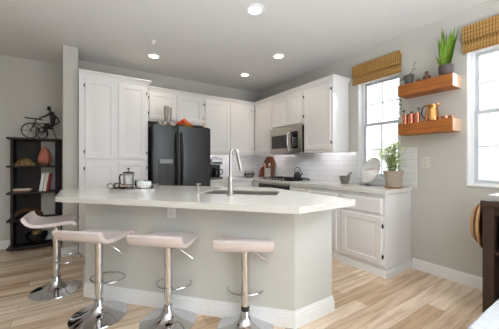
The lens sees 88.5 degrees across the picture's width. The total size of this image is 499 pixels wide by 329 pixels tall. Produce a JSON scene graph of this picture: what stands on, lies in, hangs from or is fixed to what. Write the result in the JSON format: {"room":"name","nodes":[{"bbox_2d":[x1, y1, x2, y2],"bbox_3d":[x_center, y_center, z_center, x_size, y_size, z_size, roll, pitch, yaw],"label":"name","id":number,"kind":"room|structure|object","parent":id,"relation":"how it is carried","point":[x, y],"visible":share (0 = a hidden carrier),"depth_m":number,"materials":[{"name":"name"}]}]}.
{"room":"kitchen","nodes":[
{"label":"kitchen","id":0,"kind":"room"},
{"bbox_2d":[0,54,62,240],"bbox_3d":[-4.441,-0.162,2.975,3.775,2.700,0.120,0,0,-33],"label":"wall","id":1,"kind":"structure","parent":0,"point":[28,87],"depth_m":3.69,"materials":[{"name":"paint"}]},
{"bbox_2d":[0,235,52,249],"bbox_3d":[-4.404,1.131,2.918,3.775,0.115,0.016,0,0,-33],"label":"baseboard","id":2,"kind":"structure","parent":1,"relation":"attached to","point":[5,244],"depth_m":3.57,"materials":[{"name":"paint"}]},
{"bbox_2d":[63,45,78,247],"bbox_3d":[-2.533,-0.162,3.649,0.160,2.700,0.820,0,0,-33],"label":"wall partition","id":3,"kind":"structure","parent":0,"point":[70,54],"depth_m":3.30,"materials":[{"name":"paint"}]},
{"bbox_2d":[61,246,77,256],"bbox_3d":[-2.536,1.131,3.638,0.176,0.115,0.836,0,0,-33],"label":"baseboard","id":4,"kind":"structure","parent":3,"relation":"attached to","point":[73,249],"depth_m":3.29,"materials":[{"name":"paint"}]},
{"bbox_2d":[79,60,258,155],"bbox_3d":[-1.184,-0.162,4.665,3.210,2.700,0.120,0,0,-33],"label":"wall","id":5,"kind":"structure","parent":0,"point":[161,81],"depth_m":4.55,"materials":[{"name":"paint"}]},
{"bbox_2d":[148,86,203,127],"bbox_3d":[-1.278,-0.918,4.290,0.945,0.528,0.397,0,0,-33],"label":"upper cabinet","id":6,"kind":"object","parent":5,"relation":"attached to","point":[188,106],"visible":0.9,"depth_m":4.14,"materials":[{"name":"paint"}]},
{"bbox_2d":[197,94,254,155],"bbox_3d":[-0.434,-0.668,4.835,1.060,1.028,0.394,0,0,-33],"label":"upper cabinet","id":7,"kind":"object","parent":5,"relation":"attached to","point":[230,122],"visible":0.77,"depth_m":4.67,"materials":[{"name":"paint"}]},
{"bbox_2d":[210,155,258,176],"bbox_3d":[-0.411,0.054,5.089,1.437,0.437,0.008,0,0,-33],"label":"tiles","id":8,"kind":"structure","parent":5,"relation":"attached to","point":[249,164],"depth_m":5.21,"materials":[{"name":"white tile"}]},
{"bbox_2d":[0,241,482,328],"bbox_3d":[-0.857,1.238,0.547,7.455,0.100,8.150,0,0,-33],"label":"floor","id":9,"kind":"structure","parent":0,"point":[412,298],"depth_m":2.20,"materials":[{"name":"brown wood"}]},
{"bbox_2d":[6,137,61,252],"bbox_3d":[-3.037,0.417,3.647,0.588,1.541,0.264,0,0,-33],"label":"bookcase","id":10,"kind":"object","parent":9,"relation":"on","point":[20,147],"visible":0.73,"depth_m":3.66,"materials":[{"name":"black wood"}]},
{"bbox_2d":[14,158,35,165],"bbox_3d":[-3.132,-0.029,3.571,0.230,0.113,0.140,0,0,-33],"label":"shell","id":11,"kind":"object","parent":10,"relation":"on","point":[22,162],"visible":1,"depth_m":3.53,"materials":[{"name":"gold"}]},
{"bbox_2d":[14,208,43,218],"bbox_3d":[-3.106,0.695,3.587,0.349,0.129,0.086,0,0,-33],"label":"arch","id":12,"kind":"object","parent":10,"relation":"on","point":[40,213],"visible":0.88,"depth_m":3.58,"materials":[{"name":"brown wood"}]},
{"bbox_2d":[25,230,47,243],"bbox_3d":[-3.023,1.057,3.642,0.250,0.150,0.250,0,0,-33],"label":"bowl","id":13,"kind":"object","parent":10,"relation":"on","point":[37,238],"visible":0.92,"depth_m":3.58,"materials":[{"name":"ceramic"}]},
{"bbox_2d":[31,228,41,234],"bbox_3d":[-3.023,0.982,3.642,0.119,0.112,0.122,0,0,-33],"label":"ball","id":14,"kind":"object","parent":13,"relation":"in","point":[35,231],"visible":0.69,"depth_m":3.60,"materials":[{"name":"gold metal"}]},
{"bbox_2d":[21,106,59,138],"bbox_3d":[-2.975,-0.593,3.662,0.088,0.484,0.440,0,0,44],"label":"sculpture","id":15,"kind":"object","parent":10,"relation":"on","point":[53,117],"visible":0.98,"depth_m":3.68,"materials":[{"name":"brown metal"}]},
{"bbox_2d":[39,173,44,190],"bbox_3d":[-2.957,0.266,3.661,0.068,0.252,0.160,0,0,-33],"label":"book","id":16,"kind":"object","parent":10,"relation":"on","point":[43,174],"visible":0.86,"depth_m":3.60,"materials":[{"name":"beige paper"}]},
{"bbox_2d":[38,147,51,164],"bbox_3d":[-2.948,-0.105,3.689,0.164,0.266,0.162,0,0,-33],"label":"salt lamp","id":17,"kind":"object","parent":10,"relation":"on","point":[44,157],"visible":0.99,"depth_m":3.64,"materials":[{"name":"orange stone"}]},
{"bbox_2d":[43,173,48,190],"bbox_3d":[-2.922,0.264,3.684,0.071,0.258,0.160,0,0,-33],"label":"book","id":18,"kind":"object","parent":10,"relation":"on","point":[46,174],"visible":0.84,"depth_m":3.62,"materials":[{"name":"beige paper"}]},
{"bbox_2d":[46,173,51,190],"bbox_3d":[-2.893,0.264,3.702,0.059,0.256,0.160,0,0,-33],"label":"book","id":19,"kind":"object","parent":10,"relation":"on","point":[50,174],"visible":0.96,"depth_m":3.64,"materials":[{"name":"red paper"}]},
{"bbox_3d":[-3.162,0.379,3.552,0.210,0.022,0.160,0,0,-33],"label":"book","id":20,"kind":"object","parent":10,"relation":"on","visible":0},
{"bbox_2d":[13,188,31,190],"bbox_3d":[-3.157,0.358,3.555,0.200,0.020,0.150,0,0,-33],"label":"book","id":21,"kind":"object","parent":20,"relation":"on","point":[15,189],"visible":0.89,"depth_m":3.53,"materials":[{"name":"beige paper"}]},
{"bbox_2d":[20,211,81,300],"bbox_3d":[-1.819,0.822,2.397,0.427,0.733,0.406,0,0,-31],"label":"bar stool","id":22,"kind":"object","parent":9,"relation":"on","point":[58,288],"visible":0.98,"depth_m":2.36,"materials":[{"name":"silver metal"}]},
{"bbox_2d":[52,227,134,328],"bbox_3d":[-1.175,0.833,1.988,0.406,0.710,0.427,0,0,11],"label":"bar stool","id":23,"kind":"object","parent":9,"relation":"on","point":[102,314],"visible":1,"depth_m":1.96,"materials":[{"name":"silver metal"}]},
{"bbox_2d":[79,69,151,256],"bbox_3d":[-1.949,-0.002,3.714,0.872,2.380,0.637,0,0,-33],"label":"pantry cabinet","id":24,"kind":"object","parent":9,"relation":"on","point":[113,109],"visible":0.7,"depth_m":3.42,"materials":[{"name":"paint"}]},
{"bbox_2d":[126,231,199,328],"bbox_3d":[-0.611,0.838,1.912,0.406,0.700,0.427,0,0,9],"label":"bar stool","id":25,"kind":"object","parent":9,"relation":"on","point":[167,317],"visible":0.94,"depth_m":1.89,"materials":[{"name":"silver metal"}]},
{"bbox_2d":[148,124,209,185],"bbox_3d":[-1.161,0.313,4.091,0.870,1.750,0.828,0,0,-33],"label":"refrigerator","id":26,"kind":"object","parent":9,"relation":"on","point":[177,156],"visible":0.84,"depth_m":3.76,"materials":[{"name":"black metal"}]},
{"bbox_2d":[164,106,168,122],"bbox_3d":[-1.231,-0.698,3.789,0.072,0.300,0.071,0,0,-33],"label":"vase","id":27,"kind":"object","parent":26,"relation":"on","point":[166,108],"visible":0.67,"depth_m":3.76,"materials":[{"name":"silver metal"}]},
{"bbox_2d":[169,107,171,122],"bbox_3d":[-1.183,-0.693,3.844,0.044,0.290,0.043,0,0,-33],"label":"flute","id":28,"kind":"object","parent":26,"relation":"on","point":[170,112],"visible":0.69,"depth_m":3.83,"materials":[{"name":"grey ceramic"}]},
{"bbox_2d":[176,124,194,126],"bbox_3d":[-0.996,-0.570,3.941,0.308,0.045,0.308,0,0,-33],"label":"fruit basket","id":29,"kind":"object","parent":26,"relation":"on","point":[178,125],"visible":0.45,"depth_m":3.82,"materials":[{"name":"wicker"}]},
{"bbox_2d":[83,203,334,328],"bbox_3d":[-0.506,0.753,2.514,2.533,0.869,0.916,0,0,14],"label":"kitchen island","id":30,"kind":"object","parent":9,"relation":"on","point":[296,281],"visible":0.75,"depth_m":2.01,"materials":[{"name":"paint"}]},
{"bbox_2d":[167,207,174,217],"bbox_3d":[-0.638,0.388,2.086,0.072,0.115,0.010,0,0,14],"label":"electrical outlet","id":31,"kind":"object","parent":30,"relation":"attached to","point":[170,211],"visible":0.76,"depth_m":2.08,"materials":[{"name":"white plastic"}]},
{"bbox_2d":[55,185,354,213],"bbox_3d":[-0.542,0.295,2.478,2.873,0.045,1.234,0,0,15],"label":"island countertop","id":32,"kind":"structure","parent":30,"relation":"on","point":[286,201],"depth_m":1.97,"materials":[{"name":"stone"}]},
{"bbox_2d":[107,183,158,191],"bbox_3d":[-1.197,0.237,2.632,0.510,0.072,0.318,0,0,3],"label":"serving tray","id":33,"kind":"object","parent":32,"relation":"on","point":[134,189],"visible":0.76,"depth_m":2.51,"materials":[{"name":"silver metal"}]},
{"bbox_2d":[113,183,119,188],"bbox_3d":[-1.371,0.231,2.643,0.067,0.062,0.067,0,0,-18],"label":"creamer","id":34,"kind":"object","parent":33,"relation":"on","point":[116,185],"visible":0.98,"depth_m":2.62,"materials":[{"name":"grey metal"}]},
{"bbox_2d":[119,168,133,188],"bbox_3d":[-1.275,0.154,2.678,0.115,0.216,0.135,0,0,37],"label":"press","id":35,"kind":"object","parent":33,"relation":"on","point":[128,172],"visible":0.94,"depth_m":2.66,"materials":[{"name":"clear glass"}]},
{"bbox_2d":[136,181,150,188],"bbox_3d":[-1.069,0.221,2.595,0.144,0.078,0.140,0,0,-33],"label":"bowl","id":36,"kind":"object","parent":33,"relation":"on","point":[140,184],"visible":0.94,"depth_m":2.55,"materials":[{"name":"white ceramic"}]},
{"bbox_2d":[196,183,200,192],"bbox_3d":[-0.485,0.230,2.446,0.044,0.086,0.092,0,0,11],"label":"soap dispenser","id":37,"kind":"object","parent":32,"relation":"on","point":[197,184],"visible":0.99,"depth_m":2.41,"materials":[{"name":"silver metal"}]},
{"bbox_2d":[219,147,242,195],"bbox_3d":[-0.158,0.067,2.183,0.206,0.412,0.073,0,0,-10],"label":"faucet","id":38,"kind":"object","parent":32,"relation":"on","point":[229,185],"visible":0.99,"depth_m":2.17,"materials":[{"name":"silver metal"}]},
{"bbox_2d":[202,190,278,194],"bbox_3d":[-0.081,0.386,2.449,0.714,0.205,0.374,0,0,11],"label":"sink","id":39,"kind":"object","parent":32,"relation":"in","point":[211,191],"visible":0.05,"depth_m":2.62,"materials":[{"name":"metal"}]},
{"bbox_2d":[210,181,251,186],"bbox_3d":[-0.460,0.756,4.690,0.853,0.864,0.605,0,0,-33],"label":"base cabinet","id":40,"kind":"object","parent":9,"relation":"on","point":[248,183],"visible":0.03,"depth_m":4.51,"materials":[{"name":"paint"}]},
{"bbox_2d":[213,236,273,328],"bbox_3d":[-0.031,0.844,1.846,0.406,0.688,0.427,0,0,2],"label":"bar stool","id":41,"kind":"object","parent":9,"relation":"on","point":[243,245],"visible":0.81,"depth_m":1.83,"materials":[{"name":"silver metal"}]},
{"bbox_2d":[252,181,258,186],"bbox_3d":[0.179,0.756,5.002,0.550,0.864,0.775,0,0,-33],"label":"base cabinet","id":42,"kind":"object","parent":9,"relation":"on","point":[254,183],"visible":0.1,"depth_m":4.63,"materials":[{"name":"paint"}]},
{"bbox_2d":[210,176,411,194],"bbox_3d":[0.428,0.297,3.808,1.416,0.049,3.053,0,0,-33],"label":"countertop","id":43,"kind":"structure","parent":42,"relation":"on","point":[353,187],"depth_m":3.33,"materials":[{"name":"stone"}]},
{"bbox_2d":[210,159,222,178],"bbox_3d":[-0.615,0.093,4.686,0.218,0.360,0.240,0,0,-25],"label":"coffee maker","id":44,"kind":"object","parent":43,"relation":"on","point":[215,164],"visible":0.86,"depth_m":4.60,"materials":[{"name":"black plastic"}]},
{"bbox_2d":[244,171,253,176],"bbox_3d":[-0.004,0.211,5.143,0.228,0.126,0.174,0,0,-33],"label":"wire basket","id":45,"kind":"object","parent":43,"relation":"on","point":[245,174],"visible":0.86,"depth_m":5.08,"materials":[{"name":"brown metal"}]},
{"bbox_2d":[259,167,263,176],"bbox_3d":[0.239,0.171,5.163,0.059,0.197,0.110,0,0,-33],"label":"cutting board","id":46,"kind":"object","parent":43,"relation":"on","point":[261,169],"visible":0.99,"depth_m":5.15,"materials":[{"name":"brown wood"}]},
{"bbox_2d":[264,168,270,176],"bbox_3d":[0.342,0.182,4.866,0.122,0.182,0.122,0,0,-33],"label":"utensil crock","id":47,"kind":"object","parent":43,"relation":"on","point":[267,171],"visible":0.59,"depth_m":4.82,"materials":[{"name":"white ceramic"}]},
{"bbox_2d":[262,157,274,176],"bbox_3d":[0.381,0.066,5.112,0.083,0.407,0.380,0,0,-33],"label":"cutting board","id":48,"kind":"object","parent":43,"relation":"on","point":[268,160],"visible":0.7,"depth_m":5.05,"materials":[{"name":"brown wood"}]},
{"bbox_2d":[263,176,308,180],"bbox_3d":[0.614,0.255,4.352,0.421,0.037,0.740,0,0,-33],"label":"gas cooktop","id":49,"kind":"object","parent":43,"relation":"in","point":[282,178],"visible":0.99,"depth_m":4.18,"materials":[{"name":"black metal"}]},
{"bbox_2d":[294,167,302,177],"bbox_3d":[0.796,0.148,4.234,0.126,0.176,0.126,0,0,-34],"label":"kettle","id":50,"kind":"object","parent":49,"relation":"on","point":[297,174],"visible":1,"depth_m":4.20,"materials":[{"name":"metal"}]},
{"bbox_2d":[339,176,349,183],"bbox_3d":[1.298,0.220,3.490,0.140,0.105,0.139,0,0,-33],"label":"mortar","id":51,"kind":"object","parent":43,"relation":"on","point":[344,179],"visible":0.96,"depth_m":3.44,"materials":[{"name":"grey stone"}]},
{"bbox_2d":[366,135,409,188],"bbox_3d":[1.543,-0.025,2.932,0.341,0.595,0.518,0,0,-33],"label":"potted herb","id":52,"kind":"object","parent":43,"relation":"on","point":[393,178],"visible":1,"depth_m":2.84,"materials":[{"name":"plant"}]},
{"bbox_2d":[383,170,403,186],"bbox_3d":[1.614,0.173,2.872,0.213,0.185,0.213,0,0,-33],"label":"pot","id":53,"kind":"object","parent":52,"relation":"attached to","point":[392,178],"depth_m":2.80,"materials":[{"name":"beige ceramic"}]},
{"bbox_3d":[1.489,0.253,3.224,0.138,0.040,0.126,0,0,-11],"label":"plate stand","id":54,"kind":"object","parent":43,"relation":"on","visible":0},
{"bbox_2d":[361,158,380,182],"bbox_3d":[1.523,0.086,3.228,0.127,0.321,0.339,0,0,-10],"label":"plate","id":55,"kind":"object","parent":54,"relation":"on","point":[370,170],"visible":0.98,"depth_m":3.21,"materials":[{"name":"white ceramic"}]},
{"bbox_2d":[259,182,289,189],"bbox_3d":[0.567,0.757,4.318,0.581,0.862,0.762,0,0,-33],"label":"wall oven","id":56,"kind":"object","parent":9,"relation":"on","point":[261,184],"visible":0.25,"depth_m":4.13,"materials":[{"name":"black metal"}]},
{"bbox_2d":[290,185,338,260],"bbox_3d":[1.062,0.756,3.637,0.550,0.864,0.890,0,0,-33],"label":"base cabinet","id":57,"kind":"object","parent":9,"relation":"on","point":[328,192],"visible":0.1,"depth_m":3.18,"materials":[{"name":"paint"}]},
{"bbox_2d":[338,190,411,278],"bbox_3d":[1.464,0.756,3.015,0.550,0.864,0.587,0,0,-33],"label":"base cabinet","id":58,"kind":"object","parent":9,"relation":"on","point":[375,232],"visible":0.96,"depth_m":2.80,"materials":[{"name":"paint"}]},
{"bbox_2d":[468,299,498,328],"bbox_3d":[1.573,0.955,1.122,0.960,0.466,0.700,0,0,-33],"label":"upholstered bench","id":59,"kind":"object","parent":9,"relation":"on","point":[489,319],"visible":1,"depth_m":1.20,"materials":[{"name":"fabric"},{"name":"espresso wood"}]},
{"bbox_2d":[480,198,498,312],"bbox_3d":[2.346,0.736,1.611,0.564,0.905,1.227,0,0,-33],"label":"sideboard","id":60,"kind":"object","parent":9,"relation":"on","point":[490,207],"visible":0.83,"depth_m":1.94,"materials":[{"name":"brown wood"}]},
{"bbox_2d":[470,203,482,248],"bbox_3d":[1.893,0.488,2.100,0.402,0.402,0.076,0,0,-33],"label":"straw hat","id":61,"kind":"object","parent":60,"relation":"hanging from","point":[476,221],"visible":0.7,"depth_m":2.03,"materials":[{"name":"beige wicker"}]},
{"bbox_2d":[488,193,498,200],"bbox_3d":[2.070,0.262,1.881,0.330,0.042,0.400,0,0,-33],"label":"platter","id":62,"kind":"object","parent":60,"relation":"on","point":[495,197],"visible":1,"depth_m":1.94,"materials":[{"name":"ceramic"}]},
{"bbox_2d":[0,0,487,92],"bbox_3d":[-0.857,-1.572,0.547,7.455,0.120,8.150,0,0,-33],"label":"ceiling","id":63,"kind":"structure","parent":0,"point":[213,42],"depth_m":2.91,"materials":[{"name":"paint"}]},
{"bbox_2d":[147,53,160,58],"bbox_3d":[-1.345,-1.507,3.596,0.190,0.010,0.190,0,0,-33],"label":"recessed light","id":64,"kind":"object","parent":63,"relation":"in","point":[150,55],"visible":1,"depth_m":3.60,"materials":[{"name":"paint"}]},
{"bbox_2d":[239,73,249,76],"bbox_3d":[-0.079,-1.507,4.356,0.190,0.010,0.190,0,0,-33],"label":"recessed light","id":65,"kind":"object","parent":63,"relation":"in","point":[240,74],"visible":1,"depth_m":4.33,"materials":[{"name":"paint"}]},
{"bbox_2d":[245,4,264,15],"bbox_3d":[0.054,-1.507,2.514,0.190,0.010,0.190,0,0,-33],"label":"recessed light","id":66,"kind":"object","parent":63,"relation":"in","point":[252,9],"visible":1,"depth_m":2.50,"materials":[{"name":"paint"}]},
{"bbox_2d":[272,53,284,58],"bbox_3d":[0.410,-1.507,3.600,0.190,0.010,0.190,0,0,-33],"label":"recessed light","id":67,"kind":"object","parent":63,"relation":"in","point":[277,55],"visible":1,"depth_m":3.59,"materials":[{"name":"paint"}]},
{"bbox_2d":[259,0,498,277],"bbox_3d":[2.201,-0.162,2.526,0.150,2.700,7.850,0,0,-33],"label":"wall","id":68,"kind":"structure","parent":0,"point":[442,204],"depth_m":2.71,"materials":[{"name":"paint"}]},
{"bbox_2d":[254,97,286,155],"bbox_3d":[0.376,-0.668,4.843,0.377,1.028,0.555,0,0,-33],"label":"upper cabinet","id":69,"kind":"object","parent":68,"relation":"attached to","point":[263,108],"visible":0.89,"depth_m":4.72,"materials":[{"name":"paint"}]},
{"bbox_2d":[270,85,303,128],"bbox_3d":[0.738,-0.889,4.284,0.377,0.585,0.775,0,0,-33],"label":"upper cabinet","id":70,"kind":"object","parent":68,"relation":"attached to","point":[287,106],"visible":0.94,"depth_m":4.14,"materials":[{"name":"paint"}]},
{"bbox_2d":[270,124,303,153],"bbox_3d":[0.708,-0.378,4.257,0.447,0.424,0.762,0,0,-33],"label":"microwave","id":71,"kind":"object","parent":70,"relation":"attached to","point":[286,140],"visible":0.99,"depth_m":4.09,"materials":[{"name":"silver metal"}]},
{"bbox_2d":[302,74,350,152],"bbox_3d":[1.106,-0.668,3.715,0.377,1.028,0.574,0,0,-33],"label":"upper cabinet","id":72,"kind":"object","parent":68,"relation":"attached to","point":[326,99],"visible":1,"depth_m":3.55,"materials":[{"name":"paint"}]},
{"bbox_2d":[259,147,416,187],"bbox_3d":[1.036,0.044,4.181,0.008,0.457,3.106,0,0,-33],"label":"tiles","id":73,"kind":"structure","parent":68,"relation":"attached to","point":[314,166],"depth_m":3.86,"materials":[{"name":"white tile"}]},
{"bbox_2d":[358,73,399,179],"bbox_3d":[1.686,-0.460,3.297,0.147,1.325,0.555,0,0,-33],"label":"window","id":74,"kind":"structure","parent":68,"relation":"in","point":[363,105],"depth_m":3.49,"materials":[{"name":"paint"}]},
{"bbox_2d":[352,50,401,85],"bbox_3d":[1.602,-1.198,3.269,0.048,0.257,0.640,0,0,-33],"label":"blind","id":75,"kind":"object","parent":74,"relation":"attached to","point":[389,64],"visible":1,"depth_m":3.22,"materials":[{"name":"brown wood"}]},
{"bbox_2d":[422,157,428,167],"bbox_3d":[1.925,-0.012,2.805,0.010,0.115,0.072,0,0,-33],"label":"electrical outlet","id":76,"kind":"object","parent":68,"relation":"attached to","point":[425,160],"visible":1,"depth_m":2.80,"materials":[{"name":"beige plastic"}]},
{"bbox_2d":[398,73,460,98],"bbox_3d":[1.880,-0.807,2.704,0.195,0.120,0.511,0,0,-33],"label":"floating shelf","id":77,"kind":"object","parent":68,"relation":"attached to","point":[451,81],"visible":1,"depth_m":2.62,"materials":[{"name":"brown wood"}]},
{"bbox_2d":[397,62,415,123],"bbox_3d":[1.761,-0.777,2.865,0.149,0.672,0.194,0,0,-33],"label":"trailing plant","id":78,"kind":"object","parent":77,"relation":"on","point":[408,78],"visible":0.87,"depth_m":2.83,"materials":[{"name":"green plant"}]},
{"bbox_2d":[423,71,430,79],"bbox_3d":[1.875,-0.920,2.708,0.074,0.105,0.073,0,0,-33],"label":"bottle","id":79,"kind":"object","parent":77,"relation":"on","point":[426,76],"visible":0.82,"depth_m":2.69,"materials":[{"name":"brown"}]},
{"bbox_2d":[436,28,458,75],"bbox_3d":[1.976,-1.129,2.558,0.142,0.524,0.133,0,0,13],"label":"snake plant","id":80,"kind":"object","parent":77,"relation":"on","point":[445,48],"visible":0.94,"depth_m":2.54,"materials":[{"name":"green plant"}]},
{"bbox_2d":[398,118,460,135],"bbox_3d":[1.880,-0.377,2.704,0.195,0.120,0.511,0,0,-33],"label":"floating shelf","id":81,"kind":"object","parent":68,"relation":"attached to","point":[447,125],"visible":1,"depth_m":2.61,"materials":[{"name":"brown wood"}]},
{"bbox_2d":[402,115,407,123],"bbox_3d":[1.732,-0.489,2.864,0.071,0.104,0.060,0,0,-13],"label":"copper mug","id":82,"kind":"object","parent":81,"relation":"on","point":[404,117],"visible":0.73,"depth_m":2.84,"materials":[{"name":"orange metal"}]},
{"bbox_2d":[408,114,413,122],"bbox_3d":[1.767,-0.489,2.810,0.071,0.104,0.060,0,0,-13],"label":"copper mug","id":83,"kind":"object","parent":81,"relation":"on","point":[410,116],"visible":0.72,"depth_m":2.79,"materials":[{"name":"orange metal"}]},
{"bbox_2d":[414,113,419,121],"bbox_3d":[1.801,-0.489,2.756,0.071,0.104,0.060,0,0,-13],"label":"copper mug","id":84,"kind":"object","parent":81,"relation":"on","point":[416,115],"visible":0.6,"depth_m":2.73,"materials":[{"name":"orange metal"}]},
{"bbox_2d":[421,103,439,120],"bbox_3d":[1.889,-0.526,2.660,0.126,0.178,0.148,0,0,3],"label":"copper pitcher","id":85,"kind":"object","parent":81,"relation":"on","point":[432,113],"visible":0.91,"depth_m":2.61,"materials":[{"name":"brown metal"}]},
{"bbox_2d":[412,258,482,290],"bbox_3d":[3.058,1.131,1.049,0.016,0.115,4.440,0,0,-33],"label":"baseboard","id":86,"kind":"structure","parent":68,"relation":"attached to","point":[460,277],"depth_m":2.61,"materials":[{"name":"paint"}]},
{"bbox_2d":[462,15,498,53],"bbox_3d":[2.335,-1.198,2.136,0.048,0.257,0.890,0,0,-33],"label":"blind","id":87,"kind":"object","parent":68,"relation":"attached to","point":[482,34],"visible":1,"depth_m":2.38,"materials":[{"name":"brown wood"}]},
{"bbox_2d":[466,44,498,187],"bbox_3d":[2.402,-0.450,2.190,0.147,1.345,0.828,0,0,-33],"label":"window","id":88,"kind":"structure","parent":68,"relation":"in","point":[473,58],"depth_m":2.51,"materials":[{"name":"paint"}]},
{"label":"outside","id":89,"kind":"structure","parent":0,"visible":0},
{"bbox_3d":[6.722,1.563,5.539,10.695,0.150,26.000,0,0,-33],"label":"ground","id":90,"kind":"structure","parent":89,"visible":0},
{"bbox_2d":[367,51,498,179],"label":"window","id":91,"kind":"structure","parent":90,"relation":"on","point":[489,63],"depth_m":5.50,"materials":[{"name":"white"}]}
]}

